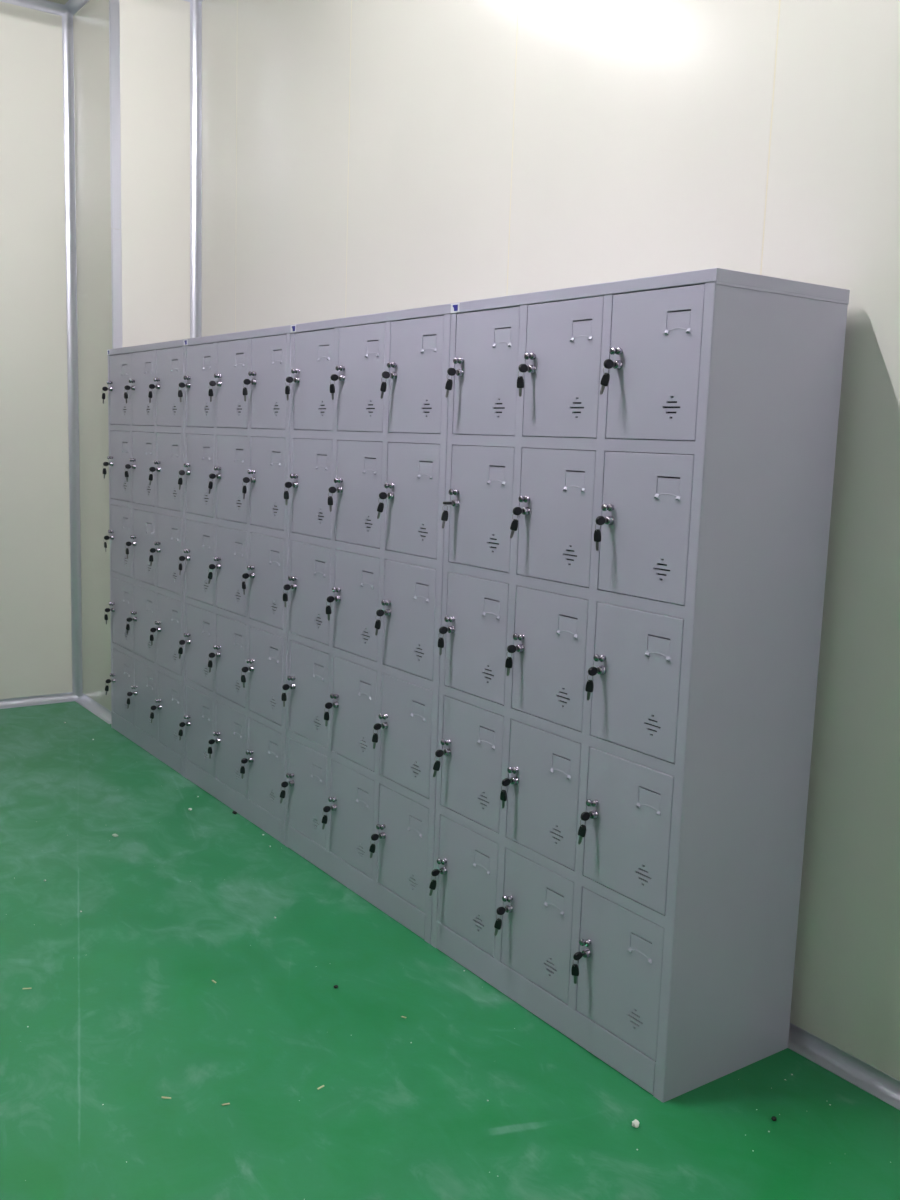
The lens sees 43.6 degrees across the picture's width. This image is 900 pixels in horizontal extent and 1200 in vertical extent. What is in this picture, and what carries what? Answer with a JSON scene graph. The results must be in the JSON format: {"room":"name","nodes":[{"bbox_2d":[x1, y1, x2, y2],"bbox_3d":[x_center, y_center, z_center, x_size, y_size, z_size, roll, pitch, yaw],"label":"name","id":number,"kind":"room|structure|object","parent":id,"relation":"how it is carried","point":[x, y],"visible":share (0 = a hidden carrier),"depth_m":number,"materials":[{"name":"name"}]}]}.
{"room":"locker room","nodes":[
{"label":"locker room","id":0,"kind":"room"},
{"bbox_2d":[0,1,71,698],"bbox_3d":[-4.335,-1.001,3.983,6.760,3.390,0.100,-4,10,-35],"label":"wall","id":1,"kind":"structure","parent":0,"point":[36,631],"depth_m":5.53,"materials":[{"name":"beige paint"}]},
{"bbox_2d":[0,0,67,15],"bbox_3d":[-4.367,-2.640,3.599,6.250,0.040,0.040,-4,10,-35],"label":"trim","id":2,"kind":"structure","parent":1,"relation":"attached to","point":[40,5],"depth_m":5.32,"materials":[{"name":"metal"}]},
{"bbox_2d":[0,692,78,708],"bbox_3d":[-4.475,0.674,4.077,6.250,0.040,0.040,-4,10,-35],"label":"baseboard","id":3,"kind":"structure","parent":1,"relation":"attached to","point":[70,696],"depth_m":5.75,"materials":[{"name":"metal"}]},
{"bbox_2d":[62,11,82,696],"bbox_3d":[-1.884,-1.156,5.620,0.041,3.390,0.041,-4,10,-35],"label":"trim","id":4,"kind":"structure","parent":1,"relation":"attached to","point":[67,18],"depth_m":5.61,"materials":[{"name":"metal"}]},
{"bbox_2d":[65,0,88,14],"bbox_3d":[-1.675,-2.777,5.165,0.040,0.040,0.575,-4,10,-35],"label":"trim","id":5,"kind":"structure","parent":1,"relation":"attached to","point":[73,6],"depth_m":5.31,"materials":[{"name":"metal"}]},
{"bbox_2d":[47,0,68,4],"bbox_3d":[-1.666,-2.126,0.160,6.860,0.100,9.035,-4,10,-35],"label":"ceiling","id":6,"kind":"structure","parent":0,"point":[63,2],"depth_m":5.31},
{"bbox_2d":[73,0,189,710],"bbox_3d":[-1.531,-1.135,5.555,0.460,3.390,0.595,-4,10,-35],"label":"wall pillar","id":7,"kind":"structure","parent":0,"point":[154,34],"depth_m":5.23,"materials":[{"name":"white paint"}]},
{"bbox_2d":[75,693,110,723],"bbox_3d":[-1.784,0.537,5.642,0.040,0.040,0.575,-4,10,-35],"label":"baseboard","id":8,"kind":"structure","parent":7,"relation":"attached to","point":[83,700],"depth_m":5.65,"materials":[{"name":"metal"}]},
{"bbox_2d":[109,0,121,348],"bbox_3d":[-1.535,-1.084,5.197,0.043,3.390,0.016,-4,10,-35],"label":"trim","id":9,"kind":"structure","parent":7,"relation":"attached to","point":[114,20],"depth_m":5.07,"materials":[{"name":"metal"}]},
{"bbox_2d":[0,701,899,1199],"bbox_3d":[-1.779,1.326,0.657,6.860,0.100,9.035,-4,10,-35],"label":"floor","id":10,"kind":"structure","parent":0,"point":[123,1010],"depth_m":2.57,"materials":[{"name":"green paint"}]},
{"bbox_2d":[106,339,184,776],"bbox_3d":[-1.158,-0.214,4.971,0.445,1.758,0.900,-4,10,-35],"label":"tall cabinet","id":11,"kind":"object","parent":10,"relation":"on","point":[143,435],"visible":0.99,"depth_m":4.82,"materials":[{"name":"grey metal"}]},
{"bbox_2d":[102,386,108,403],"bbox_3d":[-1.548,-0.921,5.063,0.037,0.077,0.018,-4,10,-35],"label":"keys","id":12,"kind":"object","parent":11,"relation":"attached to","point":[104,388],"visible":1,"depth_m":5.05,"materials":[{"name":"black plastic"}]},
{"bbox_2d":[102,462,109,478],"bbox_3d":[-1.558,-0.589,5.109,0.037,0.077,0.014,-2,9,-23],"label":"keys","id":13,"kind":"object","parent":11,"relation":"attached to","point":[104,463],"visible":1,"depth_m":5.10,"materials":[{"name":"black plastic"}]},
{"bbox_2d":[104,535,109,551],"bbox_3d":[-1.569,-0.257,5.158,0.037,0.077,0.018,-4,10,-35],"label":"keys","id":14,"kind":"object","parent":11,"relation":"attached to","point":[106,537],"visible":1,"depth_m":5.15,"materials":[{"name":"black plastic"}]},
{"bbox_2d":[104,608,110,623],"bbox_3d":[-1.580,0.074,5.206,0.037,0.077,0.018,-4,10,-35],"label":"keys","id":15,"kind":"object","parent":11,"relation":"attached to","point":[107,610],"visible":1,"depth_m":5.20,"materials":[{"name":"black plastic"}]},
{"bbox_2d":[105,679,111,694],"bbox_3d":[-1.591,0.406,5.252,0.038,0.077,0.014,-2,9,-23],"label":"keys","id":16,"kind":"object","parent":11,"relation":"attached to","point":[108,681],"visible":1,"depth_m":5.25,"materials":[{"name":"black plastic"}]},
{"bbox_2d":[124,385,130,402],"bbox_3d":[-1.379,-0.881,4.825,0.036,0.077,0.016,-1,9,-22],"label":"keys","id":17,"kind":"object","parent":11,"relation":"attached to","point":[127,387],"visible":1,"depth_m":4.82,"materials":[{"name":"black plastic"}]},
{"bbox_2d":[125,464,131,481],"bbox_3d":[-1.390,-0.550,4.873,0.037,0.077,0.016,-2,9,-22],"label":"keys","id":18,"kind":"object","parent":11,"relation":"attached to","point":[127,466],"visible":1,"depth_m":4.87,"materials":[{"name":"black plastic"}]},
{"bbox_2d":[125,541,132,558],"bbox_3d":[-1.401,-0.218,4.923,0.037,0.077,0.018,-4,10,-35],"label":"keys","id":19,"kind":"object","parent":11,"relation":"attached to","point":[128,543],"visible":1,"depth_m":4.91,"materials":[{"name":"black plastic"}]},
{"bbox_2d":[126,617,132,633],"bbox_3d":[-1.413,0.114,4.972,0.037,0.076,0.019,-4,10,-35],"label":"keys","id":20,"kind":"object","parent":11,"relation":"attached to","point":[129,619],"visible":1,"depth_m":4.96,"materials":[{"name":"black plastic"}]},
{"bbox_2d":[127,692,133,707],"bbox_3d":[-1.423,0.446,5.019,0.037,0.077,0.018,-4,10,-35],"label":"keys","id":21,"kind":"object","parent":11,"relation":"attached to","point":[128,693],"visible":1,"depth_m":5.01,"materials":[{"name":"black plastic"}]},
{"bbox_2d":[148,384,155,402],"bbox_3d":[-1.213,-0.843,4.593,0.037,0.076,0.019,-4,10,-35],"label":"key","id":22,"kind":"object","parent":11,"relation":"attached to","point":[151,386],"visible":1,"depth_m":4.58,"materials":[{"name":"black plastic"}]},
{"bbox_2d":[149,467,156,484],"bbox_3d":[-1.223,-0.510,4.638,0.037,0.076,0.016,-1,9,-20],"label":"keys","id":23,"kind":"object","parent":11,"relation":"attached to","point":[152,469],"visible":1,"depth_m":4.63,"materials":[{"name":"black plastic"}]},
{"bbox_2d":[149,548,156,565],"bbox_3d":[-1.234,-0.178,4.687,0.038,0.077,0.014,-2,9,-24],"label":"keys","id":24,"kind":"object","parent":11,"relation":"attached to","point":[152,550],"visible":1,"depth_m":4.68,"materials":[{"name":"black plastic"}]},
{"bbox_2d":[150,627,156,645],"bbox_3d":[-1.244,0.154,4.734,0.036,0.077,0.017,-1,9,-21],"label":"keys","id":25,"kind":"object","parent":11,"relation":"attached to","point":[153,629],"visible":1,"depth_m":4.73,"materials":[{"name":"black plastic"}]},
{"bbox_2d":[150,705,157,722],"bbox_3d":[-1.256,0.485,4.785,0.037,0.077,0.018,-4,10,-35],"label":"keys","id":26,"kind":"object","parent":11,"relation":"attached to","point":[153,707],"visible":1,"depth_m":4.78,"materials":[{"name":"black plastic"}]},
{"bbox_2d":[183,325,290,844],"bbox_3d":[-0.640,-0.093,4.246,0.445,1.758,0.900,-4,10,-35],"label":"tall cabinet","id":27,"kind":"object","parent":10,"relation":"on","point":[229,437],"visible":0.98,"depth_m":4.08,"materials":[{"name":"grey metal"}]},
{"bbox_2d":[178,382,185,401],"bbox_3d":[-1.029,-0.799,4.335,0.037,0.077,0.014,-2,9,-24],"label":"key","id":28,"kind":"object","parent":27,"relation":"attached to","point":[181,384],"visible":1,"depth_m":4.33,"materials":[{"name":"black plastic"}]},
{"bbox_2d":[178,640,185,658],"bbox_3d":[-1.062,0.196,4.479,0.038,0.077,0.014,-2,9,-24],"label":"keys","id":29,"kind":"object","parent":27,"relation":"attached to","point":[181,642],"visible":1,"depth_m":4.47,"materials":[{"name":"black plastic"}]},
{"bbox_2d":[178,470,185,489],"bbox_3d":[-1.040,-0.467,4.383,0.038,0.077,0.014,-2,9,-24],"label":"keys","id":30,"kind":"object","parent":27,"relation":"attached to","point":[181,472],"visible":1,"depth_m":4.38,"materials":[{"name":"black plastic"}]},
{"bbox_2d":[178,722,186,739],"bbox_3d":[-1.073,0.528,4.526,0.037,0.076,0.016,-1,9,-21],"label":"keys","id":31,"kind":"object","parent":27,"relation":"attached to","point":[182,724],"visible":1,"depth_m":4.52,"materials":[{"name":"black plastic"}]},
{"bbox_2d":[179,556,185,574],"bbox_3d":[-1.052,-0.136,4.433,0.037,0.077,0.018,-4,10,-35],"label":"keys","id":32,"kind":"object","parent":27,"relation":"attached to","point":[181,558],"visible":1,"depth_m":4.42,"materials":[{"name":"black plastic"}]},
{"bbox_2d":[208,653,215,672],"bbox_3d":[-0.894,0.236,4.243,0.037,0.077,0.015,-2,9,-23],"label":"keys","id":33,"kind":"object","parent":27,"relation":"attached to","point":[211,655],"visible":1,"depth_m":4.24,"materials":[{"name":"black plastic"}]},
{"bbox_2d":[208,739,215,758],"bbox_3d":[-0.905,0.568,4.291,0.037,0.077,0.016,-1,9,-22],"label":"keys","id":34,"kind":"object","parent":27,"relation":"attached to","point":[211,741],"visible":1,"depth_m":4.29,"materials":[{"name":"black plastic"}]},
{"bbox_2d":[208,381,216,401],"bbox_3d":[-0.861,-0.760,4.100,0.037,0.077,0.014,-2,9,-23],"label":"key","id":35,"kind":"object","parent":27,"relation":"attached to","point":[211,383],"visible":1,"depth_m":4.09,"materials":[{"name":"black plastic"}]},
{"bbox_2d":[208,564,216,583],"bbox_3d":[-0.883,-0.096,4.195,0.038,0.076,0.017,-1,9,-19],"label":"keys","id":36,"kind":"object","parent":27,"relation":"attached to","point":[211,566],"visible":1,"depth_m":4.19,"materials":[{"name":"black plastic"}]},
{"bbox_2d":[208,473,216,493],"bbox_3d":[-0.872,-0.428,4.147,0.036,0.076,0.018,-1,9,-17],"label":"keys","id":37,"kind":"object","parent":27,"relation":"attached to","point":[212,476],"visible":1,"depth_m":4.14,"materials":[{"name":"black plastic"}]},
{"bbox_2d":[240,758,248,778],"bbox_3d":[-0.737,0.607,4.057,0.037,0.077,0.015,-2,9,-23],"label":"keys","id":38,"kind":"object","parent":27,"relation":"attached to","point":[244,760],"visible":1,"depth_m":4.05,"materials":[{"name":"black plastic"}]},
{"bbox_2d":[241,667,248,687],"bbox_3d":[-0.726,0.275,4.008,0.036,0.077,0.016,-1,9,-21],"label":"keys","id":39,"kind":"object","parent":27,"relation":"attached to","point":[244,669],"visible":1,"depth_m":4.00,"materials":[{"name":"black plastic"}]},
{"bbox_2d":[242,573,249,594],"bbox_3d":[-0.716,-0.057,3.963,0.037,0.077,0.018,-4,10,-35],"label":"keys","id":40,"kind":"object","parent":27,"relation":"attached to","point":[245,575],"visible":1,"depth_m":3.95,"materials":[{"name":"black plastic"}]},
{"bbox_2d":[242,477,250,498],"bbox_3d":[-0.705,-0.389,3.915,0.037,0.077,0.018,-4,10,-35],"label":"keys","id":41,"kind":"object","parent":27,"relation":"attached to","point":[246,480],"visible":1,"depth_m":3.91,"materials":[{"name":"black plastic"}]},
{"bbox_2d":[243,379,251,400],"bbox_3d":[-0.693,-0.721,3.865,0.037,0.077,0.015,-1,9,-22],"label":"key","id":42,"kind":"object","parent":27,"relation":"attached to","point":[246,381],"visible":1,"depth_m":3.86,"materials":[{"name":"black plastic"}]},
{"bbox_2d":[285,304,450,943],"bbox_3d":[-0.122,0.029,3.520,0.445,1.758,0.900,-4,10,-35],"label":"tall cabinet","id":43,"kind":"object","parent":10,"relation":"on","point":[361,444],"visible":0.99,"depth_m":3.34,"materials":[{"name":"grey metal"}]},
{"bbox_2d":[280,781,288,802],"bbox_3d":[-0.555,0.650,3.800,0.039,0.076,0.015,-2,9,-22],"label":"keys","id":44,"kind":"object","parent":43,"relation":"attached to","point":[284,784],"visible":1,"depth_m":3.79,"materials":[{"name":"black plastic"}]},
{"bbox_2d":[281,684,290,706],"bbox_3d":[-0.543,0.318,3.752,0.036,0.077,0.016,-1,9,-22],"label":"keys","id":45,"kind":"object","parent":43,"relation":"attached to","point":[285,686],"visible":1,"depth_m":3.75,"materials":[{"name":"black plastic"}]},
{"bbox_2d":[283,584,291,606],"bbox_3d":[-0.533,-0.014,3.707,0.037,0.077,0.018,-4,10,-35],"label":"keys","id":46,"kind":"object","parent":43,"relation":"attached to","point":[286,586],"visible":1,"depth_m":3.70,"materials":[{"name":"black plastic"}]},
{"bbox_2d":[284,482,292,504],"bbox_3d":[-0.522,-0.346,3.657,0.037,0.077,0.015,-1,9,-22],"label":"keys","id":47,"kind":"object","parent":43,"relation":"attached to","point":[288,485],"visible":1,"depth_m":3.65,"materials":[{"name":"black plastic"}]},
{"bbox_2d":[285,376,294,400],"bbox_3d":[-0.511,-0.678,3.611,0.037,0.077,0.018,-4,10,-35],"label":"key","id":48,"kind":"object","parent":43,"relation":"attached to","point":[289,379],"visible":1,"depth_m":3.60,"materials":[{"name":"black plastic"}]},
{"bbox_2d":[322,806,331,828],"bbox_3d":[-0.387,0.689,3.565,0.038,0.077,0.014,-2,9,-24],"label":"keys","id":49,"kind":"object","parent":43,"relation":"attached to","point":[326,808],"visible":1,"depth_m":3.56,"materials":[{"name":"black plastic"}]},
{"bbox_2d":[324,702,333,726],"bbox_3d":[-0.377,0.357,3.520,0.037,0.077,0.018,-4,10,-35],"label":"keys","id":50,"kind":"object","parent":43,"relation":"attached to","point":[328,705],"visible":1,"depth_m":3.51,"materials":[{"name":"black plastic"}]},
{"bbox_2d":[326,596,335,620],"bbox_3d":[-0.365,0.025,3.470,0.037,0.077,0.014,-2,9,-26],"label":"keys","id":51,"kind":"object","parent":43,"relation":"attached to","point":[330,599],"visible":1,"depth_m":3.46,"materials":[{"name":"black plastic"}]},
{"bbox_2d":[328,487,337,511],"bbox_3d":[-0.355,-0.307,3.424,0.037,0.077,0.018,-4,10,-35],"label":"key","id":52,"kind":"object","parent":43,"relation":"attached to","point":[332,490],"visible":1,"depth_m":3.42,"materials":[{"name":"black plastic"}]},
{"bbox_2d":[330,374,339,399],"bbox_3d":[-0.344,-0.638,3.376,0.037,0.077,0.018,-4,10,-35],"label":"key","id":53,"kind":"object","parent":43,"relation":"attached to","point":[334,377],"visible":1,"depth_m":3.37,"materials":[{"name":"black plastic"}]},
{"bbox_2d":[369,834,379,857],"bbox_3d":[-0.220,0.729,3.330,0.037,0.076,0.017,-1,9,-19],"label":"keys","id":54,"kind":"object","parent":43,"relation":"attached to","point":[374,837],"visible":1,"depth_m":3.32,"materials":[{"name":"black plastic"}]},
{"bbox_2d":[372,723,382,748],"bbox_3d":[-0.209,0.397,3.283,0.038,0.077,0.014,-2,9,-24],"label":"keys","id":55,"kind":"object","parent":43,"relation":"attached to","point":[377,726],"visible":1,"depth_m":3.28,"materials":[{"name":"black plastic"}]},
{"bbox_2d":[375,609,384,635],"bbox_3d":[-0.199,0.064,3.237,0.037,0.076,0.018,-4,10,-35],"label":"keys","id":56,"kind":"object","parent":43,"relation":"attached to","point":[380,612],"visible":1,"depth_m":3.23,"materials":[{"name":"black plastic"}]},
{"bbox_2d":[377,492,387,518],"bbox_3d":[-0.187,-0.267,3.187,0.039,0.076,0.015,-1,9,-22],"label":"keys","id":57,"kind":"object","parent":43,"relation":"attached to","point":[382,495],"visible":1,"depth_m":3.18,"materials":[{"name":"black plastic"}]},
{"bbox_2d":[380,371,390,398],"bbox_3d":[-0.177,-0.599,3.142,0.037,0.076,0.019,-4,10,-35],"label":"key","id":58,"kind":"object","parent":43,"relation":"attached to","point":[385,374],"visible":1,"depth_m":3.13,"materials":[{"name":"black plastic"}]},
{"bbox_2d":[14,722,890,1199],"bbox_3d":[-0.810,0.902,3.451,1.571,0.006,4.828,-4,10,-35],"label":"dust specks","id":59,"kind":"object","parent":10,"relation":"on","point":[64,722],"visible":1,"depth_m":2.67,"materials":[{"name":"white"}]},
{"bbox_2d":[632,1119,638,1127],"bbox_3d":[0.389,1.095,2.354,0.015,0.014,0.017,-4,10,-35],"label":"pebble","id":60,"kind":"object","parent":10,"relation":"on","point":[635,1123],"visible":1,"depth_m":2.35,"materials":[{"name":"white"}]},
{"bbox_2d":[431,268,849,1102],"bbox_3d":[0.396,0.151,2.794,0.445,1.758,0.900,-4,10,-35],"label":"tall cabinet","id":61,"kind":"object","parent":10,"relation":"on","point":[707,453],"visible":1,"depth_m":2.50,"materials":[{"name":"grey metal"}]},
{"bbox_2d":[429,869,440,895],"bbox_3d":[-0.037,0.771,3.074,0.039,0.076,0.015,-1,9,-22],"label":"keys","id":62,"kind":"object","parent":61,"relation":"attached to","point":[435,872],"visible":1,"depth_m":3.07,"materials":[{"name":"black plastic"}]},
{"bbox_2d":[433,750,444,776],"bbox_3d":[-0.027,0.439,3.026,0.039,0.076,0.014,-2,9,-23],"label":"keys","id":63,"kind":"object","parent":61,"relation":"attached to","point":[439,753],"visible":1,"depth_m":3.02,"materials":[{"name":"black plastic"}]},
{"bbox_2d":[438,626,448,654],"bbox_3d":[-0.015,0.108,2.981,0.037,0.077,0.018,-4,10,-35],"label":"keys","id":64,"kind":"object","parent":61,"relation":"attached to","point":[443,630],"visible":1,"depth_m":2.97,"materials":[{"name":"black plastic"}]},
{"bbox_2d":[441,502,453,527],"bbox_3d":[-0.005,-0.221,2.933,0.039,0.070,0.020,-4,10,-35],"label":"keys","id":65,"kind":"object","parent":61,"relation":"attached to","point":[444,517],"visible":1,"depth_m":2.92,"materials":[{"name":"black plastic"}]},
{"bbox_2d":[445,368,457,397],"bbox_3d":[0.007,-0.556,2.883,0.037,0.076,0.017,-1,9,-18],"label":"keys","id":66,"kind":"object","parent":61,"relation":"attached to","point":[451,371],"visible":1,"depth_m":2.88,"materials":[{"name":"black plastic"}]},
{"bbox_2d":[494,907,506,935],"bbox_3d":[0.130,0.810,2.842,0.037,0.076,0.019,-4,10,-35],"label":"keys","id":67,"kind":"object","parent":61,"relation":"attached to","point":[500,910],"visible":1,"depth_m":2.83,"materials":[{"name":"black plastic"}]},
{"bbox_2d":[500,778,511,807],"bbox_3d":[0.141,0.479,2.794,0.037,0.077,0.018,-4,10,-35],"label":"keys","id":68,"kind":"object","parent":61,"relation":"attached to","point":[505,782],"visible":1,"depth_m":2.79,"materials":[{"name":"black plastic"}]},
{"bbox_2d":[505,645,517,675],"bbox_3d":[0.153,0.147,2.744,0.038,0.077,0.015,-2,9,-24],"label":"keys","id":69,"kind":"object","parent":61,"relation":"attached to","point":[511,649],"visible":1,"depth_m":2.74,"materials":[{"name":"black plastic"}]},
{"bbox_2d":[510,507,522,537],"bbox_3d":[0.163,-0.185,2.696,0.039,0.076,0.014,-2,9,-24],"label":"keys","id":70,"kind":"object","parent":61,"relation":"attached to","point":[517,511],"visible":1,"depth_m":2.69,"materials":[{"name":"black plastic"}]},
{"bbox_2d":[517,364,528,396],"bbox_3d":[0.175,-0.516,2.648,0.036,0.077,0.016,-1,9,-21],"label":"keys","id":71,"kind":"object","parent":61,"relation":"attached to","point":[523,368],"visible":1,"depth_m":2.64,"materials":[{"name":"black plastic"}]},
{"bbox_2d":[571,952,583,983],"bbox_3d":[0.299,0.850,2.604,0.037,0.077,0.016,-2,9,-23],"label":"keys","id":72,"kind":"object","parent":61,"relation":"attached to","point":[578,955],"visible":1,"depth_m":2.60,"materials":[{"name":"black plastic"}]},
{"bbox_2d":[578,812,590,844],"bbox_3d":[0.309,0.518,2.559,0.037,0.076,0.018,-4,10,-35],"label":"keys","id":73,"kind":"object","parent":61,"relation":"attached to","point":[585,816],"visible":1,"depth_m":2.55,"materials":[{"name":"black plastic"}]},
{"bbox_2d":[585,667,598,700],"bbox_3d":[0.320,0.187,2.509,0.037,0.077,0.016,-1,9,-21],"label":"keys","id":74,"kind":"object","parent":61,"relation":"attached to","point":[592,671],"visible":1,"depth_m":2.50,"materials":[{"name":"black plastic"}]},
{"bbox_2d":[594,516,606,550],"bbox_3d":[0.331,-0.146,2.463,0.037,0.077,0.018,-4,10,-35],"label":"keys","id":75,"kind":"object","parent":61,"relation":"attached to","point":[600,520],"visible":1,"depth_m":2.45,"materials":[{"name":"black plastic"}]},
{"bbox_2d":[600,359,614,394],"bbox_3d":[0.342,-0.478,2.413,0.036,0.075,0.020,0,8,-15],"label":"keys","id":76,"kind":"object","parent":61,"relation":"attached to","point":[608,363],"visible":1,"depth_m":2.41,"materials":[{"name":"black plastic"}]},
{"bbox_2d":[201,0,899,1080],"bbox_3d":[1.039,-0.589,2.348,0.100,3.390,9.035,-4,10,-35],"label":"wall","id":77,"kind":"structure","parent":0,"point":[360,157],"depth_m":2.97,"materials":[{"name":"beige paint"}]},
{"bbox_2d":[190,0,201,337],"bbox_3d":[-1.218,-1.102,5.391,0.041,3.390,0.041,-4,10,-35],"label":"trim","id":78,"kind":"structure","parent":77,"relation":"attached to","point":[195,5],"depth_m":5.26,"materials":[{"name":"metal"}]},
{"bbox_2d":[788,1023,899,1109],"bbox_3d":[1.093,1.111,2.315,0.040,0.040,8.260,-4,10,-35],"label":"baseboard","id":79,"kind":"structure","parent":77,"relation":"attached to","point":[877,1083],"depth_m":2.58,"materials":[{"name":"metal"}]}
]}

